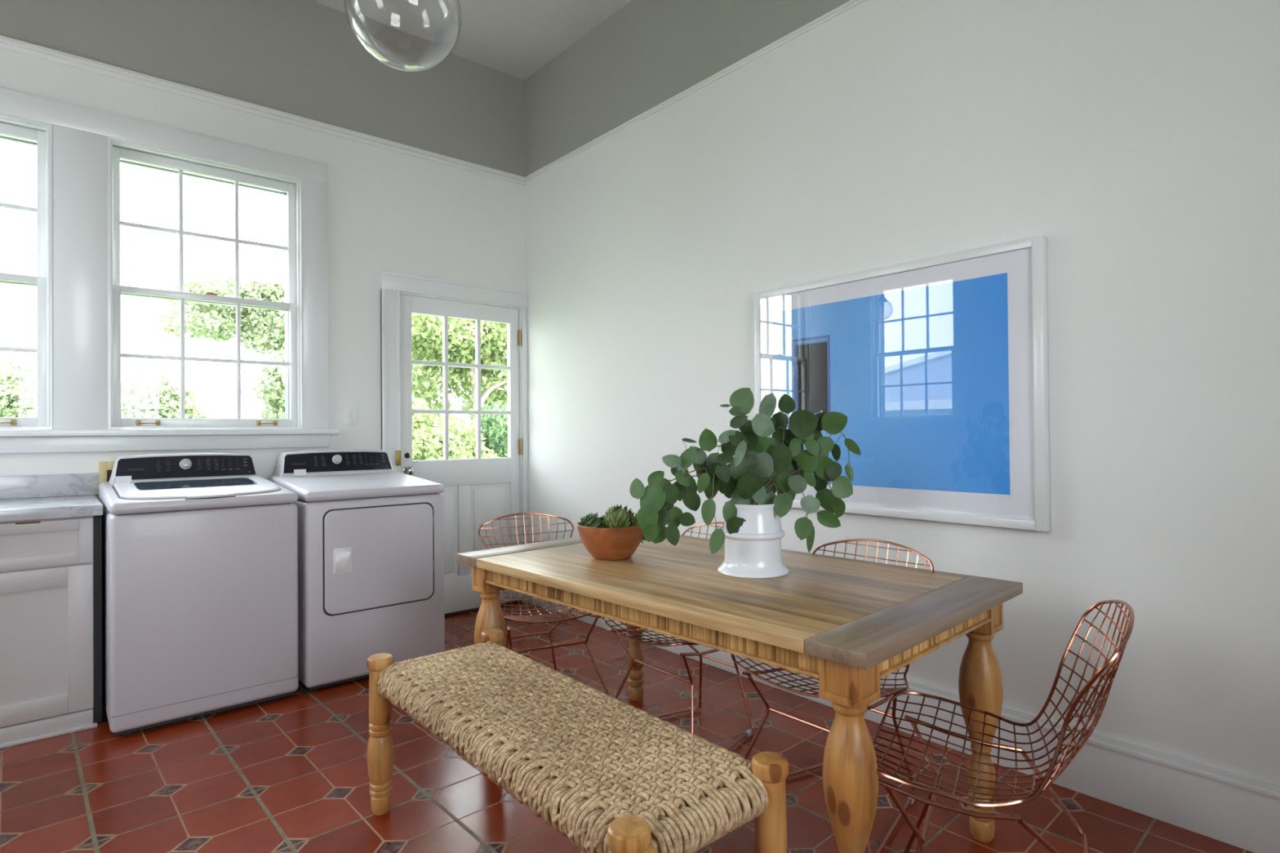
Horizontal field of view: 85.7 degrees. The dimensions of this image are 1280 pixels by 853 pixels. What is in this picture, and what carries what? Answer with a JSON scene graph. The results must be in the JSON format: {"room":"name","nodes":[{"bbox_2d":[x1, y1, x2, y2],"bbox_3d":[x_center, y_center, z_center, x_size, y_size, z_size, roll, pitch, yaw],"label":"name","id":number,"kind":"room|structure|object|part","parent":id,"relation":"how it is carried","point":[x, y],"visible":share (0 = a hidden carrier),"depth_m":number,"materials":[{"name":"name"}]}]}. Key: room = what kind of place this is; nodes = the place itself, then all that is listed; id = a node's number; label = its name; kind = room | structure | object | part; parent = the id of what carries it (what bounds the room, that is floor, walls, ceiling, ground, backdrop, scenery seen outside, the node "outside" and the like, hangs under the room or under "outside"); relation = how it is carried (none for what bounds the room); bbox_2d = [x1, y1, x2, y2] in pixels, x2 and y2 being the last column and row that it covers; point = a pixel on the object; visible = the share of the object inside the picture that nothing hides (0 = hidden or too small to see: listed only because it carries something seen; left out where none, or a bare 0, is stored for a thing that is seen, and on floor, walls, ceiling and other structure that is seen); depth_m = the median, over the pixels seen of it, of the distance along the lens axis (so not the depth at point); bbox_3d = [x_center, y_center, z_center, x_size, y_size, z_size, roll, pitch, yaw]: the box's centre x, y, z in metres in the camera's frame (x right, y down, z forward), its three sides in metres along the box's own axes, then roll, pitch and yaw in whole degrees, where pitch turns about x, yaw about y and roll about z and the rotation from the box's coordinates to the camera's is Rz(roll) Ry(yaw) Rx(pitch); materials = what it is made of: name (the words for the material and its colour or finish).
{"room":"laundry","nodes":[
{"label":"laundry","id":0,"kind":"room"},
{"bbox_2d":[0,0,525,602],"bbox_3d":[-2.412,-0.626,3.747,4.350,3.790,0.150,0,-1,-41],"label":"wall","id":1,"kind":"structure","parent":0,"point":[388,210],"depth_m":4.16,"materials":[{"name":"white paint"}]},
{"bbox_2d":[0,112,52,429],"bbox_3d":[-3.214,-0.703,3.077,1.020,1.597,0.222,0,-1,-41],"label":"window","id":2,"kind":"structure","parent":1,"relation":"in","point":[14,128],"depth_m":3.29,"materials":[{"name":"white paint"}]},
{"bbox_3d":[-3.256,-0.703,3.125,1.020,1.597,0.094,0,-1,-41],"label":"exterior casing","id":3,"kind":"part","parent":2,"relation":"part of","materials":[{"name":"white paint"}]},
{"bbox_3d":[-3.213,-1.053,3.076,0.878,0.753,0.036,0,-1,-41],"label":"sash","id":4,"kind":"part","parent":2,"relation":"part of","materials":[{"name":"white paint"}]},
{"bbox_3d":[-3.182,-0.356,3.040,0.878,0.718,0.036,0,-1,-41],"label":"sash","id":5,"kind":"part","parent":2,"relation":"part of","materials":[{"name":"white paint"}]},
{"bbox_2d":[98,461,114,501],"bbox_3d":[-2.584,0.271,3.462,0.205,0.195,0.035,0,-1,-41],"label":"box","id":6,"kind":"object","parent":1,"relation":"attached to","point":[105,468],"visible":0.27,"depth_m":3.40,"materials":[{"name":"cardboard"}]},
{"bbox_2d":[0,87,328,429],"bbox_3d":[-2.730,-0.775,3.363,2.288,1.577,0.020,0,-1,-41],"label":"trim","id":7,"kind":"structure","parent":1,"relation":"attached to","point":[80,134],"depth_m":3.39,"materials":[{"name":"white paint"}]},
{"bbox_2d":[0,428,338,453],"bbox_3d":[-2.708,0.068,3.342,2.382,0.110,0.062,0,-1,-41],"label":"trim","id":8,"kind":"structure","parent":1,"relation":"attached to","point":[11,441],"depth_m":3.55,"materials":[{"name":"white paint"}]},
{"bbox_2d":[107,136,303,429],"bbox_3d":[-2.372,-0.704,3.800,1.020,1.597,0.222,0,-1,-41],"label":"window","id":9,"kind":"structure","parent":1,"relation":"in","point":[119,150],"depth_m":3.75,"materials":[{"name":"white paint"}]},
{"bbox_3d":[-2.372,-1.054,3.799,0.878,0.753,0.036,0,-1,-41],"label":"sash","id":10,"kind":"part","parent":9,"relation":"part of","materials":[{"name":"white paint"}]},
{"bbox_3d":[-2.340,-0.357,3.764,0.878,0.718,0.036,0,-1,-41],"label":"sash","id":11,"kind":"part","parent":9,"relation":"part of","materials":[{"name":"white paint"}]},
{"bbox_2d":[0,35,525,185],"bbox_3d":[-2.364,-1.779,3.690,4.050,0.055,0.024,0,-1,-41],"label":"trim","id":12,"kind":"structure","parent":1,"relation":"attached to","point":[6,42],"depth_m":3.79,"materials":[{"name":"white paint"}]},
{"bbox_2d":[343,404,356,424],"bbox_3d":[-1.757,-0.070,4.190,0.074,0.120,0.020,0,-1,-41],"label":"light switch","id":13,"kind":"object","parent":1,"relation":"attached to","point":[349,411],"visible":1,"depth_m":4.19,"materials":[{"name":"white paint"}]},
{"bbox_2d":[380,270,528,602],"bbox_3d":[-1.257,0.145,4.701,1.052,2.245,0.172,0,-1,-41],"label":"trim","id":14,"kind":"structure","parent":1,"relation":"attached to","point":[392,283],"depth_m":4.47,"materials":[{"name":"white paint"}]},
{"bbox_2d":[395,294,521,613],"bbox_3d":[-1.203,0.200,4.667,0.926,2.092,0.113,0,-1,-41],"label":"door","id":15,"kind":"structure","parent":1,"relation":"in","point":[479,491],"depth_m":4.70,"materials":[{"name":"white paint"}]},
{"bbox_3d":[-1.524,0.200,4.356,0.032,0.095,0.005,0,-1,-41],"label":"strike plate","id":16,"kind":"part","parent":15,"relation":"part of","materials":[{"name":"gold metal"}]},
{"bbox_3d":[-1.473,0.282,4.405,0.058,0.058,0.071,0,-1,-41],"label":"knob","id":17,"kind":"part","parent":15,"relation":"part of","materials":[{"name":"silver metal"}]},
{"bbox_3d":[-1.356,0.706,4.570,0.322,0.613,0.024,0,-1,-41],"label":"panel","id":18,"kind":"part","parent":15,"relation":"part of","materials":[{"name":"white paint"}]},
{"bbox_3d":[-1.052,0.706,4.832,0.319,0.613,0.024,0,-1,-41],"label":"panel","id":19,"kind":"part","parent":15,"relation":"part of","materials":[{"name":"white paint"}]},
{"bbox_2d":[444,600,521,617],"bbox_3d":[-1.236,1.259,4.730,0.883,0.018,0.150,0,-1,-41],"label":"trim","id":20,"kind":"structure","parent":1,"relation":"attached to","point":[468,611],"depth_m":4.70,"materials":[{"name":"brown metal"}]},
{"bbox_2d":[243,235,284,284],"bbox_3d":[-1.612,-1.221,5.730,2.650,0.080,1.700,0,-1,-41],"label":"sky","id":21,"kind":"structure","parent":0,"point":[268,267],"depth_m":5.17,"materials":[{"name":"white paint"}]},
{"bbox_2d":[311,0,631,79],"bbox_3d":[-0.227,-2.609,1.204,4.350,0.100,6.900,0,-1,-41],"label":"ceiling","id":22,"kind":"structure","parent":0,"point":[517,38],"depth_m":4.38,"materials":[{"name":"grey paint"}]},
{"bbox_2d":[343,0,461,71],"bbox_3d":[-0.674,-1.786,1.959,0.316,1.524,0.316,0,-1,-41],"label":"glass pendant","id":23,"kind":"object","parent":22,"relation":"hanging from","point":[402,35],"visible":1,"depth_m":1.88,"materials":[{"name":"clear glass"}]},
{"bbox_2d":[0,602,1253,852],"bbox_3d":[-0.196,1.281,1.173,4.350,0.100,6.900,0,-1,-41],"label":"floor","id":24,"kind":"structure","parent":0,"point":[289,774],"depth_m":2.40,"materials":[{"name":"tile"}]},
{"bbox_2d":[0,515,102,748],"bbox_3d":[-2.791,0.821,2.876,0.837,0.888,0.637,0,-1,-41],"label":"base cabinet","id":25,"kind":"object","parent":24,"relation":"on","point":[51,570],"visible":0.96,"depth_m":2.81,"materials":[{"name":"grey paint"}]},
{"bbox_3d":[-2.526,0.477,2.712,0.585,0.186,0.020,0,-1,-41],"label":"drawer","id":26,"kind":"part","parent":25,"relation":"part of","materials":[{"name":"grey paint"}]},
{"bbox_3d":[-2.523,0.879,2.709,0.585,0.602,0.020,0,-1,-41],"label":"door","id":27,"kind":"part","parent":25,"relation":"part of","materials":[{"name":"grey paint"}]},
{"bbox_2d":[0,472,102,522],"bbox_3d":[-2.919,0.301,2.762,1.215,0.152,0.659,0,-1,-41],"label":"countertop","id":28,"kind":"structure","parent":25,"relation":"on","point":[47,496],"depth_m":3.17,"materials":[{"name":"white stone"}]},
{"bbox_2d":[98,452,298,736],"bbox_3d":[-2.096,0.697,3.264,0.700,1.131,0.764,0,-1,-41],"label":"washing machine","id":29,"kind":"object","parent":24,"relation":"on","point":[200,550],"visible":0.99,"depth_m":2.98,"materials":[{"name":"white metal"}]},
{"bbox_3d":[-2.265,0.200,3.461,0.593,0.107,0.042,0,-1,-41],"label":"control panel","id":30,"kind":"part","parent":29,"relation":"part of","materials":[{"name":"black plastic"}]},
{"bbox_3d":[-2.269,0.187,3.447,0.052,0.052,0.040,0,-1,-41],"label":"knob","id":31,"kind":"part","parent":29,"relation":"part of","materials":[{"name":"silver metal"}]},
{"bbox_3d":[-2.046,0.283,3.206,0.610,0.055,0.577,0,-1,-41],"label":"lid","id":32,"kind":"part","parent":29,"relation":"part of","materials":[{"name":"white metal"}]},
{"bbox_2d":[267,449,444,690],"bbox_3d":[-1.535,0.697,3.724,0.694,1.131,0.798,0,-1,-41],"label":"dryer","id":33,"kind":"object","parent":24,"relation":"on","point":[371,534],"visible":0.91,"depth_m":3.44,"materials":[{"name":"white metal"}]},
{"bbox_3d":[-1.719,0.186,3.920,0.052,0.052,0.040,0,-1,-41],"label":"knob","id":34,"kind":"part","parent":33,"relation":"part of","materials":[{"name":"silver metal"}]},
{"bbox_3d":[-1.715,0.200,3.933,0.588,0.107,0.042,0,-1,-41],"label":"control panel","id":35,"kind":"part","parent":33,"relation":"part of","materials":[{"name":"black plastic"}]},
{"bbox_3d":[-1.430,0.644,3.316,0.085,0.121,0.003,0,-1,-41],"label":"handle plate","id":36,"kind":"part","parent":33,"relation":"part of","materials":[{"name":"white plastic"}]},
{"bbox_3d":[-1.425,0.644,3.308,0.070,0.104,0.017,0,0,-22],"label":"handle","id":37,"kind":"part","parent":33,"relation":"part of","materials":[{"name":"white plastic"}]},
{"bbox_3d":[-1.291,0.650,3.446,0.537,0.495,0.012,0,-1,-41],"label":"door","id":38,"kind":"part","parent":33,"relation":"part of","materials":[{"name":"white metal"}]},
{"bbox_2d":[478,512,609,695],"bbox_3d":[-0.450,0.832,3.102,0.550,0.832,0.544,0,-1,-25],"label":"wire chair","id":39,"kind":"object","parent":24,"relation":"on","point":[522,619],"visible":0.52,"depth_m":3.12,"materials":[{"name":"orange metal"}]},
{"bbox_3d":[-0.629,1.042,3.166,0.065,0.391,0.177,0,0,-15],"label":"leg","id":40,"kind":"part","parent":39,"relation":"part of","materials":[{"name":"orange metal"}]},
{"bbox_3d":[-0.551,1.032,2.833,0.039,0.407,0.146,-1,0,19],"label":"leg","id":41,"kind":"part","parent":39,"relation":"part of","materials":[{"name":"orange metal"}]},
{"bbox_3d":[-0.522,0.625,3.257,0.450,0.407,0.202,0,-1,-25],"label":"backrest","id":42,"kind":"part","parent":39,"relation":"part of","materials":[{"name":"orange metal"}]},
{"bbox_3d":[-0.413,0.808,3.022,0.540,0.070,0.359,0,-1,-25],"label":"seat","id":43,"kind":"part","parent":39,"relation":"part of","materials":[{"name":"orange metal"}]},
{"bbox_3d":[-0.380,1.041,3.280,0.064,0.392,0.177,0,-1,-34],"label":"leg","id":44,"kind":"part","parent":39,"relation":"part of","materials":[{"name":"orange metal"}]},
{"bbox_3d":[-0.239,0.837,3.104,0.021,0.040,0.288,0,-1,-30],"label":"seat rail","id":45,"kind":"part","parent":39,"relation":"part of","materials":[{"name":"orange metal"}]},
{"bbox_3d":[-0.178,1.030,3.005,0.146,0.407,0.039,-1,0,21],"label":"leg","id":46,"kind":"part","parent":39,"relation":"part of","materials":[{"name":"orange metal"}]},
{"bbox_2d":[366,628,788,852],"bbox_3d":[-0.280,0.986,1.881,0.512,0.502,1.380,0,-1,-41],"label":"bench","id":47,"kind":"object","parent":24,"relation":"on","point":[608,775],"visible":1,"depth_m":1.62,"materials":[{"name":"beige wicker"}]},
{"bbox_3d":[-0.840,0.994,2.232,0.082,0.502,0.082,0,-1,-41],"label":"leg","id":48,"kind":"part","parent":47,"relation":"part of","materials":[{"name":"brown wood"}]},
{"bbox_3d":[-0.535,0.993,2.507,0.082,0.502,0.082,0,-1,-41],"label":"leg","id":49,"kind":"part","parent":47,"relation":"part of","materials":[{"name":"brown wood"}]},
{"bbox_3d":[-0.272,0.812,1.879,0.415,0.035,1.299,0,-1,-41],"label":"seat frame","id":50,"kind":"part","parent":47,"relation":"part of","materials":[{"name":"beige wicker"}]},
{"bbox_3d":[-0.018,0.979,1.258,0.082,0.502,0.082,0,-1,-41],"label":"leg","id":51,"kind":"part","parent":47,"relation":"part of","materials":[{"name":"brown wood"}]},
{"bbox_3d":[0.287,0.979,1.514,0.082,0.502,0.082,0,-1,-41],"label":"leg","id":52,"kind":"part","parent":47,"relation":"part of","materials":[{"name":"brown wood"}]},
{"bbox_2d":[601,521,754,750],"bbox_3d":[0.188,0.825,2.763,0.544,0.832,0.550,0,-1,-41],"label":"wire chair","id":53,"kind":"object","parent":24,"relation":"on","point":[692,708],"visible":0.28,"depth_m":2.74,"materials":[{"name":"orange metal"}]},
{"bbox_3d":[-0.095,1.028,2.787,0.146,0.407,0.039,0,0,3],"label":"leg","id":54,"kind":"part","parent":53,"relation":"part of","materials":[{"name":"orange metal"}]},
{"bbox_3d":[-0.002,0.833,2.852,0.288,0.040,0.021,0,-1,-36],"label":"seat rail","id":55,"kind":"part","parent":53,"relation":"part of","materials":[{"name":"orange metal"}]},
{"bbox_3d":[0.121,0.801,2.705,0.359,0.070,0.540,0,-1,-41],"label":"seat","id":56,"kind":"part","parent":53,"relation":"part of","materials":[{"name":"orange metal"}]},
{"bbox_3d":[0.172,1.023,2.475,0.039,0.407,0.146,0,0,5],"label":"leg","id":57,"kind":"part","parent":53,"relation":"part of","materials":[{"name":"orange metal"}]},
{"bbox_3d":[0.203,1.034,2.953,0.177,0.391,0.065,0,-1,-31],"label":"leg","id":58,"kind":"part","parent":53,"relation":"part of","materials":[{"name":"orange metal"}]},
{"bbox_3d":[0.249,0.829,2.561,0.021,0.040,0.288,-1,-1,44],"label":"seat rail","id":59,"kind":"part","parent":53,"relation":"part of","materials":[{"name":"orange metal"}]},
{"bbox_3d":[0.314,0.616,2.874,0.202,0.407,0.450,0,-1,-41],"label":"backrest","id":60,"kind":"part","parent":53,"relation":"part of","materials":[{"name":"orange metal"}]},
{"bbox_3d":[0.382,1.031,2.745,0.064,0.392,0.177,-1,-1,40],"label":"leg","id":61,"kind":"part","parent":53,"relation":"part of","materials":[{"name":"orange metal"}]},
{"bbox_2d":[456,534,1022,852],"bbox_3d":[0.224,0.857,2.347,0.943,0.761,1.692,0,-1,-44],"label":"dining table","id":62,"kind":"object","parent":24,"relation":"on","point":[848,624],"visible":0.86,"depth_m":1.93,"materials":[{"name":"brown wood"}]},
{"bbox_3d":[-0.571,0.882,2.631,0.120,0.728,0.120,0,-1,-44],"label":"leg","id":63,"kind":"part","parent":62,"relation":"part of","materials":[{"name":"brown wood"}]},
{"bbox_2d":[577,520,643,560],"bbox_3d":[-0.104,0.418,2.537,0.254,0.124,0.254,0,-1,-41],"label":"terracotta bowl","id":64,"kind":"object","parent":62,"relation":"on","point":[620,543],"visible":0.83,"depth_m":2.44,"materials":[{"name":"orange ceramic"}]},
{"bbox_2d":[577,512,606,528],"bbox_3d":[-0.170,0.371,2.535,0.110,0.114,0.112,-1,-1,25],"label":"succulent plant","id":65,"kind":"object","parent":64,"relation":"in","point":[591,520],"visible":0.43,"depth_m":2.51,"materials":[{"name":"green plant"}]},
{"bbox_2d":[601,503,635,528],"bbox_3d":[-0.080,0.347,2.533,0.141,0.131,0.140,0,-1,-26],"label":"succulent plant","id":66,"kind":"object","parent":64,"relation":"in","point":[617,517],"visible":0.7,"depth_m":2.50,"materials":[{"name":"green plant"}]},
{"bbox_2d":[630,512,645,543],"bbox_3d":[-0.003,0.375,2.541,0.110,0.118,0.114,-1,-1,44],"label":"succulent plant","id":67,"kind":"object","parent":64,"relation":"in","point":[636,523],"visible":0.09,"depth_m":2.52,"materials":[{"name":"green plant"}]},
{"bbox_3d":[-0.021,0.881,3.155,0.120,0.728,0.120,0,-1,-44],"label":"leg","id":68,"kind":"part","parent":62,"relation":"part of","materials":[{"name":"brown wood"}]},
{"bbox_2d":[717,500,789,578],"bbox_3d":[0.370,0.361,2.264,0.232,0.226,0.232,0,-1,-41],"label":"vase","id":69,"kind":"object","parent":62,"relation":"on","point":[754,553],"visible":0.72,"depth_m":2.18,"materials":[{"name":"white ceramic"}]},
{"bbox_2d":[629,387,860,554],"bbox_3d":[0.343,0.150,2.210,0.754,0.542,0.275,0,0,-6],"label":"leafy plant","id":70,"kind":"object","parent":69,"relation":"in","point":[761,466],"visible":0.96,"depth_m":2.21,"materials":[{"name":"green plant"}]},
{"bbox_3d":[0.470,0.865,1.540,0.120,0.728,0.120,0,-1,-44],"label":"leg","id":71,"kind":"part","parent":62,"relation":"part of","materials":[{"name":"brown wood"}]},
{"bbox_3d":[1.020,0.864,2.064,0.120,0.728,0.120,0,-1,-44],"label":"leg","id":72,"kind":"part","parent":62,"relation":"part of","materials":[{"name":"brown wood"}]},
{"bbox_2d":[730,538,933,852],"bbox_3d":[0.643,0.817,2.264,0.544,0.832,0.550,0,-1,-41],"label":"wire chair","id":73,"kind":"object","parent":24,"relation":"on","point":[892,691],"visible":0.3,"depth_m":2.25,"materials":[{"name":"orange metal"}]},
{"bbox_3d":[0.360,1.020,2.288,0.146,0.407,0.039,0,0,3],"label":"leg","id":74,"kind":"part","parent":73,"relation":"part of","materials":[{"name":"orange metal"}]},
{"bbox_3d":[0.453,0.825,2.354,0.288,0.040,0.021,0,-1,-36],"label":"seat rail","id":75,"kind":"part","parent":73,"relation":"part of","materials":[{"name":"orange metal"}]},
{"bbox_3d":[0.576,0.794,2.207,0.359,0.070,0.540,0,-1,-41],"label":"seat","id":76,"kind":"part","parent":73,"relation":"part of","materials":[{"name":"orange metal"}]},
{"bbox_3d":[0.628,1.016,1.977,0.039,0.407,0.146,0,0,5],"label":"leg","id":77,"kind":"part","parent":73,"relation":"part of","materials":[{"name":"orange metal"}]},
{"bbox_3d":[0.770,0.608,2.376,0.202,0.407,0.450,0,-1,-41],"label":"backrest","id":78,"kind":"part","parent":73,"relation":"part of","materials":[{"name":"orange metal"}]},
{"bbox_3d":[0.704,0.821,2.062,0.021,0.040,0.288,-1,-1,44],"label":"seat rail","id":79,"kind":"part","parent":73,"relation":"part of","materials":[{"name":"orange metal"}]},
{"bbox_3d":[0.837,1.023,2.246,0.064,0.392,0.177,-1,-1,40],"label":"leg","id":80,"kind":"part","parent":73,"relation":"part of","materials":[{"name":"orange metal"}]},
{"bbox_2d":[871,600,1134,852],"bbox_3d":[0.835,0.810,1.627,0.544,0.832,0.550,-1,-1,29],"label":"wire chair","id":81,"kind":"object","parent":24,"relation":"on","point":[930,802],"visible":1,"depth_m":1.59,"materials":[{"name":"orange metal"}]},
{"bbox_3d":[0.562,1.013,1.545,0.146,0.407,0.039,0,0,-15],"label":"leg","id":82,"kind":"part","parent":81,"relation":"part of","materials":[{"name":"orange metal"}]},
{"bbox_3d":[0.764,1.014,1.902,0.039,0.407,0.146,0,0,-16],"label":"leg","id":83,"kind":"part","parent":81,"relation":"part of","materials":[{"name":"orange metal"}]},
{"bbox_3d":[0.666,0.817,1.502,0.288,0.040,0.021,-1,-1,24],"label":"seat rail","id":84,"kind":"part","parent":81,"relation":"part of","materials":[{"name":"orange metal"}]},
{"bbox_3d":[0.758,0.788,1.670,0.359,0.070,0.540,-1,-1,29],"label":"seat","id":85,"kind":"part","parent":81,"relation":"part of","materials":[{"name":"orange metal"}]},
{"bbox_3d":[0.855,0.818,1.836,0.288,0.040,0.021,-1,-1,35],"label":"seat rail","id":86,"kind":"part","parent":81,"relation":"part of","materials":[{"name":"orange metal"}]},
{"bbox_3d":[0.887,1.016,1.439,0.177,0.392,0.064,-1,0,20],"label":"leg","id":87,"kind":"part","parent":81,"relation":"part of","materials":[{"name":"orange metal"}]},
{"bbox_3d":[1.022,1.017,1.678,0.177,0.391,0.065,-1,-1,39],"label":"leg","id":88,"kind":"part","parent":81,"relation":"part of","materials":[{"name":"orange metal"}]},
{"bbox_3d":[0.980,0.600,1.545,0.202,0.407,0.450,-1,-1,29],"label":"backrest","id":89,"kind":"part","parent":81,"relation":"part of","materials":[{"name":"orange metal"}]},
{"bbox_2d":[524,0,1279,782],"bbox_3d":[1.430,-0.666,2.501,0.150,3.790,6.750,0,-1,-41],"label":"wall","id":90,"kind":"structure","parent":0,"point":[1140,139],"depth_m":2.48,"materials":[{"name":"white paint"}]},
{"bbox_2d":[525,0,866,181],"bbox_3d":[1.318,-1.831,2.505,0.012,0.030,6.576,0,-1,-41],"label":"trim","id":91,"kind":"structure","parent":90,"relation":"attached to","point":[842,8],"depth_m":3.59,"materials":[{"name":"white paint"}]},
{"bbox_2d":[753,235,1050,531],"bbox_3d":[0.987,-0.142,2.867,0.042,1.021,1.278,0,-1,-41],"label":"framed picture","id":92,"kind":"object","parent":90,"relation":"attached to","point":[936,367],"visible":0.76,"depth_m":2.68,"materials":[{"name":"white paint"}]},
{"bbox_2d":[772,272,1009,494],"bbox_3d":[0.974,-0.147,2.867,0.002,0.795,1.055,0,-1,-41],"label":"print","id":93,"kind":"object","parent":92,"relation":"attached to","point":[919,373],"depth_m":2.74,"materials":[{"name":"blue paper"}]},
{"bbox_2d":[527,595,1279,852],"bbox_3d":[1.338,1.122,2.474,0.026,0.215,6.570,0,-1,-41],"label":"baseboard","id":94,"kind":"structure","parent":90,"relation":"attached to","point":[1238,809],"depth_m":2.22,"materials":[{"name":"white paint"}]},
{"label":"outside","id":95,"kind":"structure","parent":0,"visible":0},
{"bbox_3d":[-18.667,2.306,29.591,85.000,0.100,59.400,0,-1,-41],"label":"ground","id":96,"kind":"structure","parent":95,"visible":0},
{"bbox_2d":[0,346,37,417],"bbox_3d":[-9.472,0.404,10.154,1.366,3.255,1.134,0,0,-13],"label":"tree","id":97,"kind":"object","parent":96,"relation":"on","point":[17,382],"visible":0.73,"depth_m":10.09,"materials":[{"name":"green plant"}]},
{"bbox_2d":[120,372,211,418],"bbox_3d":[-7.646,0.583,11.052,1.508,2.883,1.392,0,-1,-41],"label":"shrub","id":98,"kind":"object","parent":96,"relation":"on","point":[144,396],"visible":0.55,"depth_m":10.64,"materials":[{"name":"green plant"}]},
{"bbox_2d":[151,265,284,355],"bbox_3d":[-7.329,-0.830,13.580,3.749,5.747,1.996,0,-1,-41],"label":"tree","id":99,"kind":"object","parent":96,"relation":"on","point":[269,331],"visible":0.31,"depth_m":12.80,"materials":[{"name":"green plant"}]},
{"bbox_2d":[252,348,284,418],"bbox_3d":[-6.198,0.308,12.421,1.448,3.430,1.380,0,-1,-41],"label":"tree","id":100,"kind":"object","parent":96,"relation":"on","point":[275,398],"visible":0.28,"depth_m":11.96,"materials":[{"name":"green plant"}]},
{"bbox_2d":[412,394,498,460],"bbox_3d":[-3.685,0.680,11.997,2.471,2.639,2.065,0,-1,-41],"label":"shrub","id":101,"kind":"object","parent":96,"relation":"on","point":[427,431],"visible":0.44,"depth_m":11.77,"materials":[{"name":"green plant"}]},
{"bbox_2d":[411,313,507,424],"bbox_3d":[-3.877,-0.692,17.480,6.435,5.492,3.766,0,-1,-41],"label":"tree","id":102,"kind":"object","parent":96,"relation":"on","point":[426,331],"visible":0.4,"depth_m":16.13,"materials":[{"name":"green plant"}]},
{"bbox_2d":[466,401,507,457],"bbox_3d":[-2.664,0.729,13.527,1.770,2.552,1.694,0,-1,-41],"label":"shrub","id":103,"kind":"object","parent":96,"relation":"on","point":[495,433],"visible":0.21,"depth_m":12.87,"materials":[{"name":"green plant"}]}
]}

